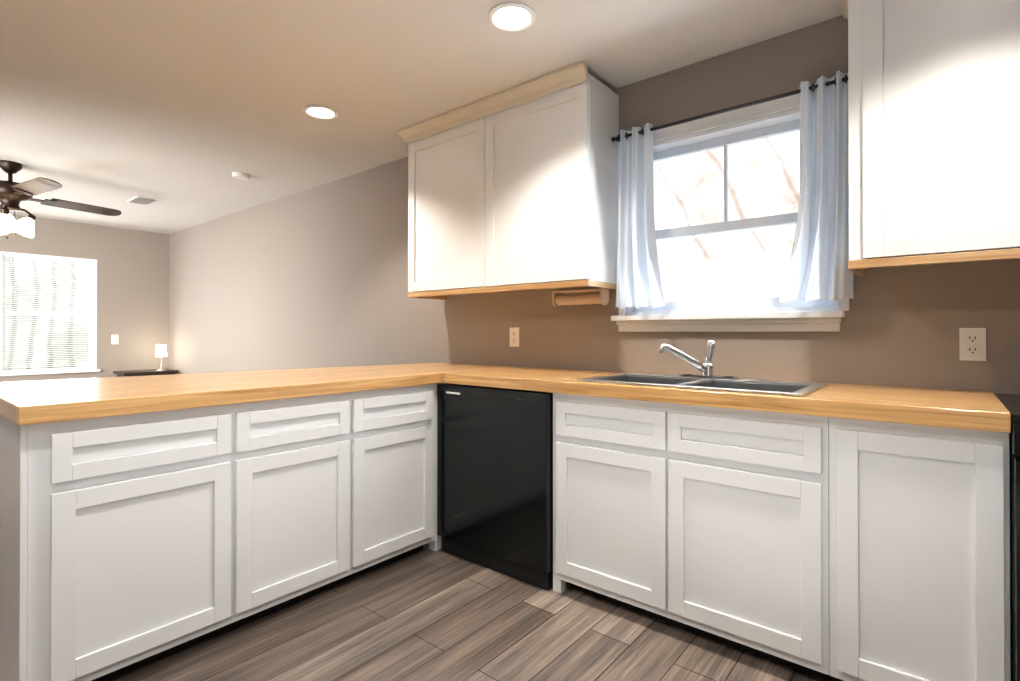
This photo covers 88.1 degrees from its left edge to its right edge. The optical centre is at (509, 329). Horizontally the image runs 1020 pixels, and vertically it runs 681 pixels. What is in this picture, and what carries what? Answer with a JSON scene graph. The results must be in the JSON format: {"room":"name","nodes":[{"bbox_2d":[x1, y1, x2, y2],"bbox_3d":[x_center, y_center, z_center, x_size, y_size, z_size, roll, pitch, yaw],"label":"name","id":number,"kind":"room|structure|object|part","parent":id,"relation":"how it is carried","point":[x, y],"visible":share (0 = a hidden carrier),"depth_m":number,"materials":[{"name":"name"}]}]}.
{"room":"kitchen","nodes":[
{"label":"kitchen","id":0,"kind":"room"},
{"bbox_2d":[0,214,168,381],"bbox_3d":[-6.334,-0.056,4.881,0.150,2.437,5.550,0,0,39],"label":"wall","id":1,"kind":"structure","parent":0,"point":[133,289],"depth_m":6.56,"materials":[{"name":"beige paint"}]},
{"bbox_2d":[0,251,96,373],"bbox_3d":[-5.327,-0.187,6.099,0.140,1.330,0.850,0,0,39],"label":"living room window","id":2,"kind":"structure","parent":1,"relation":"in","point":[94,330],"depth_m":6.11,"materials":[{"name":"white"}]},
{"bbox_2d":[2,254,93,370],"bbox_3d":[-5.304,-0.187,6.080,0.040,1.288,0.804,0,0,39],"label":"window blinds","id":3,"kind":"object","parent":2,"relation":"attached to","point":[37,258],"visible":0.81,"depth_m":6.06,"materials":[{"name":"white plastic"}]},
{"bbox_2d":[0,369,100,375],"bbox_3d":[-5.264,0.492,6.043,0.065,0.028,0.910,0,0,39],"label":"window sill","id":4,"kind":"structure","parent":1,"relation":"attached to","point":[47,372],"depth_m":6.02,"materials":[{"name":"white wood"}]},
{"bbox_2d":[111,335,118,343],"bbox_3d":[-4.886,0.120,6.518,0.008,0.118,0.072,0,0,39],"label":"light switch","id":5,"kind":"object","parent":1,"relation":"attached to","point":[114,339],"visible":1,"depth_m":6.51,"materials":[{"name":"white plastic"}]},
{"bbox_2d":[0,0,842,233],"bbox_3d":[-2.642,-1.340,1.953,9.580,0.100,5.700,0,0,39],"label":"ceiling","id":6,"kind":"structure","parent":0,"point":[181,110],"depth_m":2.66,"materials":[{"name":"white paint"}]},
{"bbox_2d":[0,160,121,238],"bbox_3d":[-3.835,-0.984,4.044,1.101,0.590,1.101,0,0,-16],"label":"ceiling fan","id":7,"kind":"object","parent":6,"relation":"hanging from","point":[13,195],"visible":1,"depth_m":4.00,"materials":[{"name":"brown metal"}]},
{"bbox_2d":[127,196,158,204],"bbox_3d":[-3.606,-1.267,5.176,0.340,0.012,0.180,0,0,39],"label":"ceiling vent","id":8,"kind":"object","parent":6,"relation":"in","point":[143,200],"visible":1,"depth_m":5.16,"materials":[{"name":"white metal"}]},
{"bbox_2d":[232,172,249,179],"bbox_3d":[-2.208,-1.261,4.326,0.136,0.032,0.136,0,0,39],"label":"smoke detector","id":9,"kind":"object","parent":6,"relation":"attached to","point":[241,175],"visible":1,"depth_m":4.29,"materials":[{"name":"white plastic"}]},
{"bbox_2d":[303,105,338,119],"bbox_3d":[-1.114,-1.279,3.105,0.200,0.010,0.200,0,0,39],"label":"recessed light","id":10,"kind":"object","parent":6,"relation":"in","point":[321,112],"visible":1,"depth_m":3.10,"materials":[{"name":"white"}]},
{"bbox_2d":[488,2,535,31],"bbox_3d":[0.008,-1.283,2.171,0.200,0.010,0.200,0,0,39],"label":"recessed light","id":11,"kind":"object","parent":6,"relation":"in","point":[511,17],"visible":1,"depth_m":2.16,"materials":[{"name":"white plastic"}]},
{"bbox_2d":[107,537,827,680],"bbox_3d":[-2.642,1.197,1.940,9.580,0.100,5.700,0,0,39],"label":"floor","id":12,"kind":"structure","parent":0,"point":[425,613],"depth_m":1.94,"materials":[{"name":"brown wood"}]},
{"bbox_2d":[0,401,259,680],"bbox_3d":[-1.367,0.710,1.896,0.490,0.874,0.647,0,0,39],"label":"base cabinet","id":13,"kind":"object","parent":12,"relation":"on","point":[130,542],"depth_m":1.69,"materials":[{"name":"white wood"}]},
{"bbox_2d":[113,369,178,376],"bbox_3d":[-4.515,0.841,6.540,0.450,0.660,0.570,0,0,39],"label":"side table","id":14,"kind":"object","parent":12,"relation":"on","point":[141,372],"visible":0.25,"depth_m":6.43,"materials":[{"name":"grey wood"}]},
{"bbox_2d":[155,345,166,370],"bbox_3d":[-4.364,0.350,6.593,0.120,0.320,0.120,0,0,39],"label":"table lamp","id":15,"kind":"object","parent":14,"relation":"on","point":[161,351],"visible":1,"depth_m":6.55,"materials":[{"name":"white"}]},
{"bbox_3d":[-4.364,0.263,6.593,0.120,0.145,0.120,0,0,39],"label":"lamp shade","id":16,"kind":"part","parent":15,"relation":"part of","materials":[{"name":"white fabric"}]},
{"bbox_2d":[260,390,371,616],"bbox_3d":[-1.045,0.712,2.288,0.490,0.874,0.636,0,0,39],"label":"base cabinet","id":17,"kind":"object","parent":12,"relation":"on","point":[314,449],"depth_m":2.19,"materials":[{"name":"white wood"}]},
{"bbox_2d":[368,383,441,571],"bbox_3d":[-0.731,0.714,2.671,0.490,0.874,0.626,0,0,39],"label":"base cabinet","id":18,"kind":"object","parent":12,"relation":"on","point":[403,421],"depth_m":2.55,"materials":[{"name":"white wood"}]},
{"bbox_2d":[0,363,516,425],"bbox_3d":[-1.080,0.249,2.693,1.084,0.053,2.258,0,0,39],"label":"countertop","id":19,"kind":"structure","parent":18,"relation":"on","point":[36,402],"depth_m":2.04,"materials":[{"name":"brown wood"}]},
{"bbox_2d":[437,383,552,590],"bbox_3d":[0.086,0.717,2.755,0.694,0.868,0.624,0,0,39],"label":"dishwasher","id":20,"kind":"object","parent":12,"relation":"on","point":[495,479],"visible":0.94,"depth_m":2.48,"materials":[{"name":"black metal"}]},
{"bbox_2d":[553,393,832,680],"bbox_3d":[0.781,0.711,2.217,1.052,0.874,0.628,0,0,39],"label":"base cabinet","id":21,"kind":"object","parent":12,"relation":"on","point":[711,522],"visible":0.9,"depth_m":1.90,"materials":[{"name":"white wood"}]},
{"bbox_2d":[442,367,1010,432],"bbox_3d":[0.678,0.247,2.294,2.138,0.053,0.643,0,0,39],"label":"countertop","id":22,"kind":"structure","parent":21,"relation":"on","point":[972,410],"depth_m":1.77,"materials":[{"name":"brown wood"}]},
{"bbox_2d":[658,340,738,378],"bbox_3d":[0.818,0.128,2.285,0.289,0.166,0.213,0,0,39],"label":"faucet","id":23,"kind":"object","parent":22,"relation":"on","point":[706,368],"visible":1,"depth_m":2.31,"materials":[{"name":"silver metal"}]},
{"bbox_2d":[576,373,827,396],"bbox_3d":[0.769,0.310,2.167,0.860,0.197,0.487,0,0,39],"label":"sink","id":24,"kind":"object","parent":22,"relation":"in","point":[779,387],"visible":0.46,"depth_m":2.16,"materials":[{"name":"silver metal"}]},
{"bbox_2d":[829,417,1010,680],"bbox_3d":[1.349,0.709,1.751,0.414,0.874,0.628,0,0,39],"label":"base cabinet","id":25,"kind":"object","parent":12,"relation":"on","point":[919,552],"visible":0.9,"depth_m":1.51,"materials":[{"name":"white wood"}]},
{"bbox_2d":[994,393,1019,680],"bbox_3d":[1.759,0.677,1.321,0.760,0.933,0.736,0,0,39],"label":"stove","id":26,"kind":"object","parent":12,"relation":"on","point":[1011,403],"visible":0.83,"depth_m":1.36,"materials":[{"name":"black metal"}]},
{"bbox_2d":[169,15,1019,393],"bbox_3d":[-0.881,-0.060,4.091,9.580,2.437,0.150,0,0,39],"label":"wall","id":27,"kind":"structure","parent":0,"point":[315,277],"depth_m":3.20,"materials":[{"name":"beige paint"}]},
{"bbox_2d":[405,105,512,296],"bbox_3d":[-0.276,-0.740,3.294,0.736,1.005,0.318,0,0,39],"label":"upper cabinet","id":28,"kind":"object","parent":27,"relation":"attached to","point":[450,163],"depth_m":3.16,"materials":[{"name":"white wood"}]},
{"bbox_2d":[510,327,518,346],"bbox_3d":[0.026,0.046,3.242,0.072,0.118,0.008,0,0,39],"label":"electrical outlet","id":29,"kind":"object","parent":27,"relation":"attached to","point":[514,337],"visible":1,"depth_m":3.24,"materials":[{"name":"white plastic"}]},
{"bbox_2d":[493,69,618,290],"bbox_3d":[0.194,-0.742,2.908,0.736,1.005,0.318,0,0,39],"label":"upper cabinet","id":30,"kind":"object","parent":27,"relation":"attached to","point":[514,188],"depth_m":2.71,"materials":[{"name":"white wood"}]},
{"bbox_2d":[552,289,608,306],"bbox_3d":[0.374,-0.168,2.828,0.315,0.084,0.070,0,0,39],"label":"towel holder","id":31,"kind":"object","parent":30,"relation":"attached to","point":[602,298],"visible":1,"depth_m":2.80,"materials":[{"name":"brown wood"}]},
{"bbox_2d":[611,310,844,331],"bbox_3d":[0.953,-0.033,2.461,1.035,0.085,0.082,0,0,39],"label":"window sill","id":32,"kind":"structure","parent":27,"relation":"attached to","point":[811,321],"depth_m":2.38,"materials":[{"name":"white wood"}]},
{"bbox_2d":[612,71,853,308],"bbox_3d":[0.944,-0.563,2.404,1.058,0.912,0.112,0,0,39],"label":"curtains","id":33,"kind":"object","parent":27,"relation":"attached to","point":[818,265],"visible":1,"depth_m":2.17,"materials":[{"name":"white fabric"}]},
{"bbox_2d":[619,93,848,314],"bbox_3d":[1.020,-0.540,2.517,1.030,0.930,0.156,0,0,39],"label":"kitchen window","id":34,"kind":"structure","parent":27,"relation":"in","point":[757,128],"depth_m":2.48,"materials":[{"name":"white"}]},
{"bbox_2d":[838,0,1019,275],"bbox_3d":[1.523,-0.753,1.785,0.712,1.074,0.368,0,0,39],"label":"upper cabinet","id":35,"kind":"object","parent":27,"relation":"attached to","point":[934,127],"visible":1,"depth_m":1.73,"materials":[{"name":"white wood"}]},
{"bbox_2d":[959,328,985,360],"bbox_3d":[1.665,0.053,1.897,0.072,0.118,0.008,0,0,39],"label":"electrical outlet","id":36,"kind":"object","parent":27,"relation":"attached to","point":[972,344],"visible":1,"depth_m":1.89,"materials":[{"name":"white plastic"}]},
{"label":"outside","id":37,"kind":"structure","parent":0,"visible":0},
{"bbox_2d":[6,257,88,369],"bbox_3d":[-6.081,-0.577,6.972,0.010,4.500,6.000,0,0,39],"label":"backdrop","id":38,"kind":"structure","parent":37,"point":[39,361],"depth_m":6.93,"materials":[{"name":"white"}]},
{"bbox_2d":[653,131,799,300],"bbox_3d":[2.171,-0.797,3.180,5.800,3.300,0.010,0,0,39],"label":"window glass","id":39,"kind":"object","parent":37,"point":[672,250],"depth_m":3.69,"materials":[{"name":"clear glass"}]}
]}

